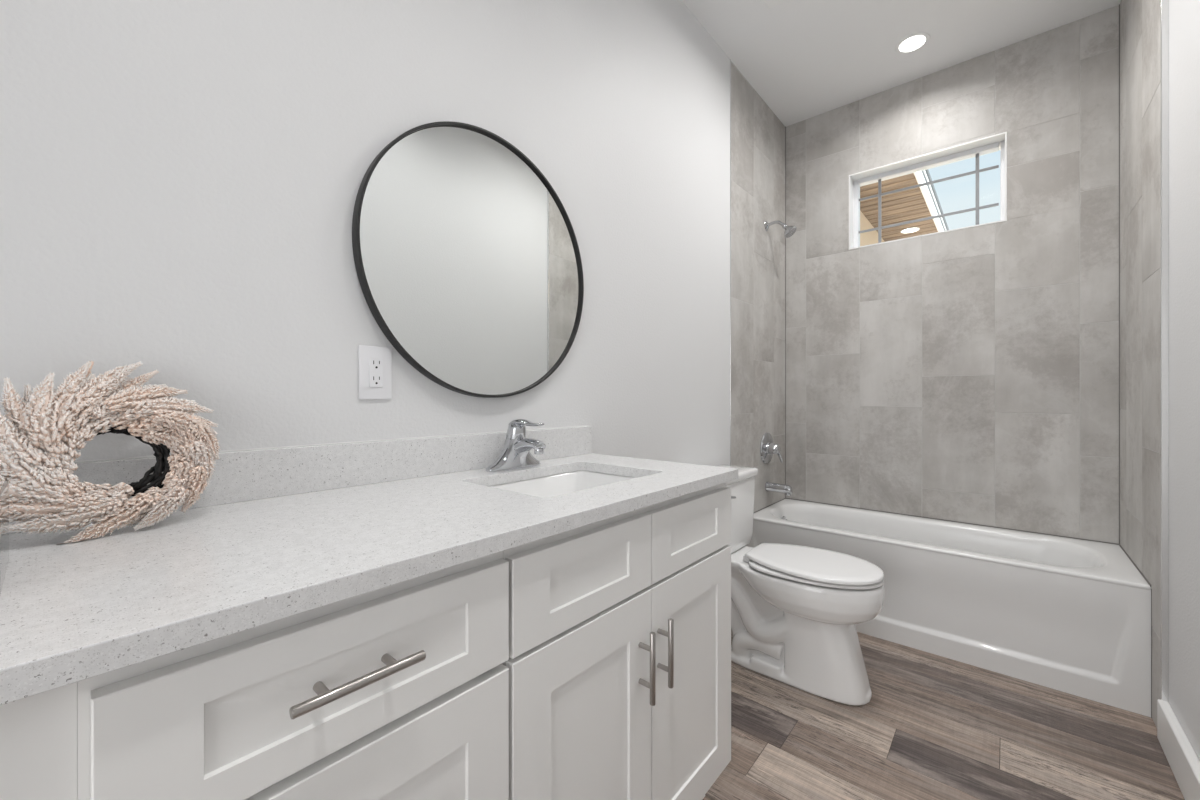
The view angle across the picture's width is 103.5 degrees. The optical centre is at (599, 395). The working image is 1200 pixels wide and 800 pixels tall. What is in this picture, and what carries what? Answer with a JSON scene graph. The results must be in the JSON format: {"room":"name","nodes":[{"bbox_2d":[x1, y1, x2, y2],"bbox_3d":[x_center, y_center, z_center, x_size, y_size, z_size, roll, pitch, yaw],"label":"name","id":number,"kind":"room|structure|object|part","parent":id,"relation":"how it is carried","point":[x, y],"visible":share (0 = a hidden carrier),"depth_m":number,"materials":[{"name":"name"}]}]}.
{"room":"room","nodes":[
{"label":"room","id":0,"kind":"room"},
{"bbox_2d":[0,0,784,467],"bbox_3d":[-0.129,-0.324,1.590,0.017,2.972,4.243,0,0,41],"label":"wall","id":1,"kind":"structure","parent":0,"point":[180,180],"depth_m":1.02,"materials":[{"name":"white paint"}]},
{"bbox_2d":[9,426,591,533],"bbox_3d":[-0.648,0.154,0.957,0.020,0.096,1.886,0,0,41],"label":"backsplash","id":2,"kind":"structure","parent":1,"relation":"attached to","point":[247,475],"depth_m":1.03,"materials":[{"name":"stone"}]},
{"bbox_2d":[359,345,391,398],"bbox_3d":[-0.525,-0.054,1.110,0.008,0.125,0.076,0,0,41],"label":"wall outlet","id":3,"kind":"object","parent":1,"relation":"attached to","point":[375,362],"visible":1,"depth_m":1.11,"materials":[{"name":"white plastic"}]},
{"bbox_2d":[369,358,382,386],"bbox_3d":[-0.523,-0.054,1.108,0.004,0.068,0.033,0,0,41],"label":"receptacle","id":4,"kind":"object","parent":3,"relation":"attached to","point":[375,364],"depth_m":1.11,"materials":[{"name":"white plastic"}]},
{"bbox_2d":[352,121,583,397],"bbox_3d":[-0.307,-0.369,1.347,0.026,0.748,0.748,0,0,41],"label":"mirror","id":5,"kind":"object","parent":1,"relation":"attached to","point":[467,258],"visible":1,"depth_m":1.28,"materials":[{"name":"black metal"}]},
{"bbox_2d":[730,59,730,464],"bbox_3d":[0.698,-0.324,2.548,0.020,2.972,0.006,0,0,41],"label":"trim","id":6,"kind":"structure","parent":1,"relation":"attached to","point":[730,59],"depth_m":2.54,"materials":[{"name":"silver metal"}]},
{"bbox_2d":[731,63,784,545],"bbox_3d":[0.977,-0.324,2.864,0.001,2.970,0.836,0,0,41],"label":"wall tile","id":7,"kind":"structure","parent":1,"relation":"attached to","point":[757,160],"depth_m":2.80,"materials":[{"name":"tile"}]},
{"bbox_2d":[760,432,782,463],"bbox_3d":[1.064,0.322,2.897,0.087,0.196,0.196,0,0,41],"label":"shower valve","id":8,"kind":"object","parent":7,"relation":"attached to","point":[768,448],"visible":1,"depth_m":2.88,"materials":[{"name":"silver metal"}]},
{"bbox_3d":[1.077,0.348,2.896,0.067,0.120,0.083,0,0,41],"label":"handle","id":9,"kind":"part","parent":8,"relation":"part of","materials":[{"name":"silver metal"}]},
{"bbox_2d":[765,481,792,495],"bbox_3d":[1.095,0.564,2.883,0.153,0.069,0.062,0,0,41],"label":"tub spout","id":10,"kind":"object","parent":7,"relation":"attached to","point":[775,487],"visible":1,"depth_m":2.86,"materials":[{"name":"silver metal"}]},
{"bbox_2d":[764,220,796,237],"bbox_3d":[1.099,-1.016,2.867,0.183,0.128,0.082,0,0,41],"label":"shower head","id":11,"kind":"object","parent":7,"relation":"attached to","point":[789,231],"visible":1,"depth_m":2.84},
{"bbox_3d":[1.076,-1.043,2.887,0.124,0.055,0.019,0,0,41],"label":"arm","id":12,"kind":"part","parent":11,"relation":"part of","materials":[{"name":"silver metal"}]},
{"bbox_2d":[682,0,1120,126],"bbox_3d":[0.486,-1.860,1.116,1.774,0.100,4.527,0,0,41],"label":"ceiling","id":13,"kind":"structure","parent":0,"point":[806,59],"depth_m":2.38,"materials":[{"name":"white paint"}]},
{"bbox_2d":[895,32,929,53],"bbox_3d":[1.605,-1.808,2.427,0.152,0.005,0.152,0,0,41],"label":"recessed light","id":14,"kind":"object","parent":13,"relation":"in","point":[913,42],"visible":1,"depth_m":2.42,"materials":[{"name":"white"}]},
{"bbox_2d":[703,629,1184,799],"bbox_3d":[0.000,1.192,0.546,1.780,0.060,6.027,0,0,41],"label":"floor","id":15,"kind":"structure","parent":0,"point":[1121,745],"depth_m":1.59,"materials":[{"name":"brown wood"}]},
{"bbox_2d":[0,682,76,799],"bbox_3d":[-0.661,0.696,0.170,0.020,0.932,0.635,0,0,41],"label":"filler panel","id":16,"kind":"object","parent":15,"relation":"on","point":[38,733],"visible":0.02,"depth_m":0.39,"materials":[{"name":"white paint"}]},
{"bbox_2d":[77,551,508,799],"bbox_3d":[-0.477,0.696,0.728,0.572,0.932,0.450,0,0,41],"label":"base cabinet","id":17,"kind":"object","parent":15,"relation":"on","point":[399,691],"visible":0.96,"depth_m":0.54,"materials":[{"name":"white paint"}]},
{"bbox_3d":[-0.279,0.326,0.549,0.038,0.012,0.146,0,0,41],"label":"handle","id":18,"kind":"part","parent":17,"relation":"part of","materials":[{"name":"silver metal"}]},
{"bbox_3d":[-0.290,0.565,0.569,0.020,0.290,0.439,0,0,41],"label":"drawer","id":19,"kind":"part","parent":17,"relation":"part of","materials":[{"name":"white paint"}]},
{"bbox_2d":[503,483,730,799],"bbox_3d":[-0.074,0.696,1.190,0.579,0.932,0.776,0,0,41],"label":"base cabinet","id":20,"kind":"object","parent":15,"relation":"on","point":[619,662],"visible":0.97,"depth_m":0.95,"materials":[{"name":"white paint"}]},
{"bbox_2d":[0,425,737,705],"bbox_3d":[-0.442,0.167,0.781,0.562,0.126,1.888,0,0,41],"label":"countertop","id":21,"kind":"structure","parent":20,"relation":"on","point":[275,533],"depth_m":0.68,"materials":[{"name":"stone"}]},
{"bbox_2d":[0,480,8,593],"bbox_3d":[-0.701,0.152,0.487,0.160,0.098,0.110,0,0,41],"label":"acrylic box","id":22,"kind":"object","parent":21,"relation":"on","point":[4,485],"visible":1,"depth_m":0.52,"materials":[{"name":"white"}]},
{"bbox_2d":[0,361,220,544],"bbox_3d":[-0.745,0.072,0.711,0.128,0.258,0.279,0,0,35],"label":"wreath","id":23,"kind":"object","parent":21,"relation":"on","point":[38,434],"visible":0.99,"depth_m":0.70,"materials":[{"name":"beige plant"}]},
{"bbox_2d":[486,419,545,471],"bbox_3d":[-0.236,0.133,1.319,0.160,0.137,0.151,0,0,-15],"label":"faucet","id":24,"kind":"object","parent":21,"relation":"on","point":[515,454],"visible":1,"depth_m":1.30,"materials":[{"name":"silver metal"}]},
{"bbox_3d":[-0.207,0.096,1.315,0.132,0.064,0.057,0,0,41],"label":"lever handle","id":25,"kind":"part","parent":24,"relation":"part of","materials":[{"name":"silver metal"}]},
{"bbox_3d":[-0.203,0.156,1.311,0.129,0.080,0.056,0,0,41],"label":"spout","id":26,"kind":"part","parent":24,"relation":"part of","materials":[{"name":"silver metal"}]},
{"bbox_2d":[489,470,634,496],"bbox_3d":[-0.080,0.305,1.201,0.336,0.150,0.465,0,0,41],"label":"sink","id":27,"kind":"object","parent":21,"relation":"in","point":[558,484],"visible":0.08,"depth_m":1.38,"materials":[{"name":"white ceramic"}]},
{"bbox_3d":[-0.018,0.332,0.885,0.020,0.154,0.379,0,0,41],"label":"false drawer","id":28,"kind":"part","parent":20,"relation":"part of","materials":[{"name":"white paint"}]},
{"bbox_3d":[-0.018,0.716,0.885,0.020,0.598,0.379,0,0,41],"label":"door","id":29,"kind":"part","parent":20,"relation":"part of","materials":[{"name":"white paint"}]},
{"bbox_3d":[0.099,0.558,0.977,0.038,0.146,0.012,0,0,41],"label":"handle","id":30,"kind":"part","parent":20,"relation":"part of","materials":[{"name":"silver metal"}]},
{"bbox_3d":[0.144,0.555,1.030,0.038,0.146,0.012,0,0,41],"label":"handle","id":31,"kind":"part","parent":20,"relation":"part of","materials":[{"name":"silver metal"}]},
{"bbox_3d":[0.234,0.332,1.178,0.020,0.154,0.388,0,0,41],"label":"false drawer","id":32,"kind":"part","parent":20,"relation":"part of","materials":[{"name":"white paint"}]},
{"bbox_3d":[0.234,0.716,1.178,0.020,0.598,0.388,0,0,41],"label":"door","id":33,"kind":"part","parent":20,"relation":"part of","materials":[{"name":"white paint"}]},
{"bbox_2d":[717,464,884,705],"bbox_3d":[0.779,0.755,2.027,0.765,0.813,0.448,0,0,41],"label":"toilet","id":34,"kind":"object","parent":15,"relation":"on","point":[796,610],"visible":0.88,"depth_m":1.87,"materials":[{"name":"white ceramic"}]},
{"bbox_3d":[0.565,0.369,2.212,0.200,0.041,0.448,0,0,41],"label":"tank lid","id":35,"kind":"part","parent":34,"relation":"part of","materials":[{"name":"white ceramic"}]},
{"bbox_3d":[0.565,0.552,2.212,0.182,0.325,0.424,0,0,41],"label":"tank","id":36,"kind":"part","parent":34,"relation":"part of","materials":[{"name":"white ceramic"}]},
{"bbox_3d":[0.780,0.938,2.026,0.762,0.448,0.371,0,0,41],"label":"bowl","id":37,"kind":"part","parent":34,"relation":"part of","materials":[{"name":"white ceramic"}]},
{"bbox_3d":[0.876,0.682,1.944,0.504,0.020,0.368,0,0,41],"label":"lid","id":38,"kind":"part","parent":34,"relation":"part of","materials":[{"name":"white plastic"}]},
{"bbox_3d":[0.881,0.704,1.939,0.489,0.014,0.366,0,0,41],"label":"seat","id":39,"kind":"part","parent":34,"relation":"part of","materials":[{"name":"white plastic"}]},
{"bbox_2d":[747,498,1150,716],"bbox_3d":[1.623,0.923,2.445,1.523,0.478,0.631,0,0,41],"label":"bathtub","id":40,"kind":"object","parent":15,"relation":"on","point":[1071,615],"visible":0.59,"depth_m":2.04,"materials":[{"name":"white ceramic"}]},
{"bbox_2d":[753,499,1150,589],"bbox_3d":[1.622,0.882,2.444,1.522,0.390,0.630,0,0,41],"label":"basin","id":41,"kind":"object","parent":40,"relation":"in","point":[912,552],"depth_m":2.26,"materials":[{"name":"white ceramic"}]},
{"bbox_2d":[786,6,1118,495],"bbox_3d":[1.834,-0.544,2.690,1.524,2.532,0.015,0,0,41],"label":"wall","id":42,"kind":"structure","parent":0,"point":[1115,6],"depth_m":2.55,"materials":[{"name":"grey"}]},
{"bbox_2d":[786,5,1118,543],"bbox_3d":[1.829,-0.544,2.684,1.522,2.530,0.001,0,0,41],"label":"wall tile","id":43,"kind":"structure","parent":42,"relation":"attached to","point":[1027,351],"depth_m":2.54,"materials":[{"name":"tile"}]},
{"bbox_2d":[785,4,1151,717],"bbox_3d":[1.622,-0.324,2.443,1.526,2.972,0.636,0,0,41],"label":"trim","id":44,"kind":"structure","parent":42,"relation":"attached to","point":[1119,4],"depth_m":2.19,"materials":[{"name":"grey"}]},
{"bbox_2d":[1120,0,1199,760],"bbox_3d":[1.113,-0.324,0.578,0.135,2.972,4.527,0,0,41],"label":"wall","id":45,"kind":"structure","parent":0,"point":[1184,15],"depth_m":1.45,"materials":[{"name":"white paint"}]},
{"bbox_2d":[1120,0,1160,727],"bbox_3d":[2.155,-0.324,1.894,0.001,2.970,0.771,0,0,41],"label":"wall tile","id":46,"kind":"structure","parent":45,"relation":"attached to","point":[1140,20],"depth_m":1.84,"materials":[{"name":"tile"}]},
{"bbox_2d":[1161,0,1168,702],"bbox_3d":[1.906,-0.324,1.595,0.018,2.972,0.006,0,0,41],"label":"trim","id":47,"kind":"structure","parent":45,"relation":"attached to","point":[1164,3],"depth_m":1.59,"materials":[{"name":"silver metal"}]},
{"bbox_2d":[1157,699,1199,799],"bbox_3d":[0.778,1.095,0.290,0.026,0.135,3.454,0,0,41],"label":"baseboard","id":48,"kind":"structure","parent":45,"relation":"attached to","point":[1184,763],"depth_m":1.42,"materials":[{"name":"white paint"}]},
{"bbox_3d":[1.899,-0.324,2.766,1.764,2.972,0.184,0,0,41],"label":"wall","id":49,"kind":"structure","parent":0,"visible":0},
{"bbox_2d":[849,132,1006,249],"bbox_3d":[1.853,-1.136,2.720,0.742,0.462,0.092,0,0,41],"label":"trim","id":50,"kind":"structure","parent":49,"relation":"attached to","point":[1000,137],"depth_m":2.71,"materials":[{"name":"white paint"}]},
{"bbox_2d":[854,141,1004,246],"bbox_3d":[1.900,-1.136,2.774,0.728,0.448,0.060,0,0,41],"label":"window","id":51,"kind":"structure","parent":49,"relation":"in","point":[994,147],"depth_m":2.74,"materials":[{"name":"white plastic"}]},
{"label":"outside","id":52,"kind":"structure","parent":0,"visible":0},
{"bbox_3d":[10.257,1.362,10.585,28.000,0.200,22.573,0,0,41],"label":"ground","id":53,"kind":"structure","parent":52,"visible":0},
{"bbox_2d":[860,169,948,245],"bbox_3d":[4.859,-0.683,7.426,1.135,3.690,10.643,0,0,41],"label":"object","id":54,"kind":"object","parent":53,"relation":"on","point":[923,201],"visible":0.08,"depth_m":5.20,"materials":[{"name":"beige paint"}]},
{"bbox_2d":[900,227,919,232],"bbox_3d":[3.814,-2.034,5.808,0.200,0.007,0.200,0,0,41],"label":"soffit light","id":55,"kind":"object","parent":54,"relation":"attached to","point":[912,229],"visible":1,"depth_m":5.81,"materials":[{"name":"white"}]}
]}

